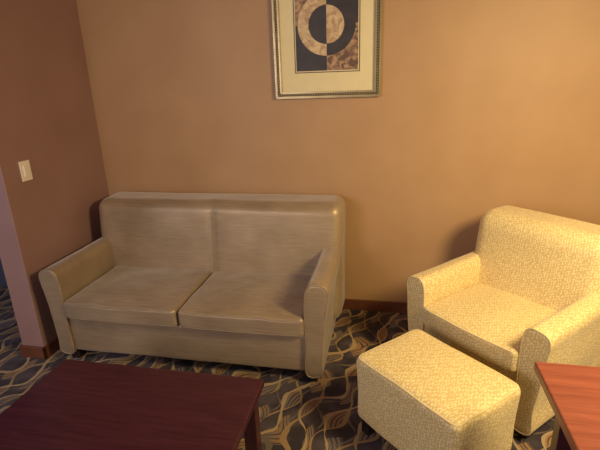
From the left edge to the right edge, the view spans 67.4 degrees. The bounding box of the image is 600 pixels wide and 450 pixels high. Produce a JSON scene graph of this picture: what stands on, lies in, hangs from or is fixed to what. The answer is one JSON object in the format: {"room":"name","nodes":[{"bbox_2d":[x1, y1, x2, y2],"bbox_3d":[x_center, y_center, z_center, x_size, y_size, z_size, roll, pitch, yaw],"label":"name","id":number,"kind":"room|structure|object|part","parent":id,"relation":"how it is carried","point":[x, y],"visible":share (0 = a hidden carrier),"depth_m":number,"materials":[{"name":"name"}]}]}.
{"room":"hotel room","nodes":[
{"label":"hotel room","id":0,"kind":"room"},
{"bbox_2d":[0,0,108,346],"bbox_3d":[-1.688,-0.522,2.985,0.160,2.620,0.930,2,18,11],"label":"wall","id":1,"kind":"structure","parent":0,"point":[48,119],"depth_m":2.87,"materials":[{"name":"paint"}]},
{"bbox_2d":[18,160,32,181],"bbox_3d":[-1.659,-0.329,2.726,0.012,0.120,0.080,2,18,11],"label":"light switch","id":2,"kind":"object","parent":1,"relation":"attached to","point":[25,169],"visible":1,"depth_m":2.72,"materials":[{"name":"white plastic"}]},
{"bbox_2d":[19,345,47,358],"bbox_3d":[-1.739,0.829,2.937,0.190,0.085,0.015,2,18,11],"label":"board","id":3,"kind":"object","parent":1,"relation":"attached to","point":[26,350],"visible":1,"depth_m":2.93,"materials":[{"name":"brown wood"}]},
{"bbox_2d":[42,336,59,358],"bbox_3d":[-1.563,0.690,3.345,0.015,0.085,0.930,2,18,11],"label":"baseboard","id":4,"kind":"structure","parent":1,"relation":"attached to","point":[53,346],"depth_m":2.97,"materials":[{"name":"brown wood"}]},
{"bbox_2d":[0,285,554,449],"bbox_3d":[-0.816,1.422,1.232,7.200,0.050,5.350,2,18,11],"label":"floor","id":5,"kind":"structure","parent":0,"point":[296,413],"depth_m":2.66,"materials":[{"name":"carpet"}]},
{"bbox_2d":[0,359,263,449],"bbox_3d":[-0.710,0.966,1.861,1.010,0.420,0.645,2,18,11],"label":"coffee table","id":6,"kind":"object","parent":5,"relation":"on","point":[77,405],"visible":1,"depth_m":1.83,"materials":[{"name":"brown wood"}]},
{"bbox_3d":[-0.216,0.912,2.026,0.060,0.388,0.060,2,18,11],"label":"leg","id":7,"kind":"part","parent":6,"relation":"part of","materials":[{"name":"brown wood"}]},
{"bbox_2d":[38,192,345,381],"bbox_3d":[-0.625,0.332,2.998,1.783,0.917,0.924,2,18,11],"label":"loveseat","id":8,"kind":"object","parent":5,"relation":"on","point":[244,279],"visible":1,"depth_m":2.87,"materials":[{"name":"fabric"}]},
{"bbox_3d":[-1.434,0.428,3.156,0.138,0.587,0.781,2,18,11],"label":"arm","id":9,"kind":"part","parent":8,"relation":"part of","materials":[{"name":"fabric"}]},
{"bbox_2d":[63,266,210,326],"bbox_3d":[-1.024,0.431,2.970,0.747,0.138,0.650,2,18,11],"label":"seat cushion","id":10,"kind":"object","parent":8,"relation":"on","point":[153,296],"depth_m":2.79,"materials":[{"name":"fabric"}]},
{"bbox_2d":[178,271,310,336],"bbox_3d":[-0.284,0.455,2.820,0.746,0.136,0.650,2,18,11],"label":"seat cushion","id":11,"kind":"object","parent":8,"relation":"on","point":[268,303],"depth_m":2.62,"materials":[{"name":"fabric"}]},
{"bbox_3d":[0.166,0.477,2.833,0.136,0.588,0.782,2,18,11],"label":"arm","id":12,"kind":"part","parent":8,"relation":"part of","materials":[{"name":"fabric"}]},
{"bbox_2d":[357,329,519,449],"bbox_3d":[0.603,0.836,2.063,0.431,0.456,0.590,-13,21,-31],"label":"ottoman","id":13,"kind":"object","parent":5,"relation":"on","point":[415,389],"visible":1,"depth_m":1.90,"materials":[{"name":"fabric"}]},
{"bbox_2d":[407,205,599,438],"bbox_3d":[1.170,0.448,2.475,0.851,0.901,0.829,-13,21,-31],"label":"armchair","id":14,"kind":"object","parent":5,"relation":"on","point":[528,293],"visible":0.94,"depth_m":2.33,"materials":[{"name":"fabric"}]},
{"bbox_3d":[0.950,0.478,2.764,0.711,0.580,0.133,-13,21,-31],"label":"arm","id":15,"kind":"part","parent":14,"relation":"part of","materials":[{"name":"fabric"}]},
{"bbox_2d":[423,283,555,371],"bbox_3d":[1.068,0.499,2.420,0.602,0.148,0.562,-13,21,-31],"label":"seat cushion","id":16,"kind":"object","parent":14,"relation":"on","point":[489,321],"depth_m":2.34,"materials":[{"name":"fabric"}]},
{"bbox_3d":[1.331,0.643,2.215,0.711,0.582,0.134,-13,21,-31],"label":"arm","id":17,"kind":"part","parent":14,"relation":"part of","materials":[{"name":"fabric"}]},
{"bbox_2d":[534,362,599,449],"bbox_3d":[1.253,0.979,1.078,1.112,0.750,0.955,2,18,11],"label":"table","id":18,"kind":"object","parent":5,"relation":"on","point":[572,392],"visible":1,"depth_m":1.35,"materials":[{"name":"red wood"}]},
{"bbox_3d":[0.873,0.859,1.536,0.050,0.720,0.050,2,18,11],"label":"leg","id":19,"kind":"part","parent":18,"relation":"part of","materials":[{"name":"brown wood"}]},
{"bbox_2d":[0,0,599,301],"bbox_3d":[-0.301,-0.645,3.214,7.100,2.620,0.120,2,18,11],"label":"wall","id":20,"kind":"structure","parent":0,"point":[482,106],"depth_m":3.02,"materials":[{"name":"beige paint"}]},
{"bbox_2d":[271,0,382,98],"bbox_3d":[0.164,-1.282,2.818,0.690,0.935,0.034,2,18,11],"label":"framed picture","id":21,"kind":"object","parent":20,"relation":"attached to","point":[323,48],"visible":1,"depth_m":2.87,"materials":[{"name":"beige paper"}]},
{"bbox_2d":[342,299,407,312],"bbox_3d":[0.815,0.614,3.323,4.680,0.085,0.015,2,18,11],"label":"baseboard","id":22,"kind":"structure","parent":20,"relation":"attached to","point":[351,304],"depth_m":3.37,"materials":[{"name":"brown wood"}]}
]}

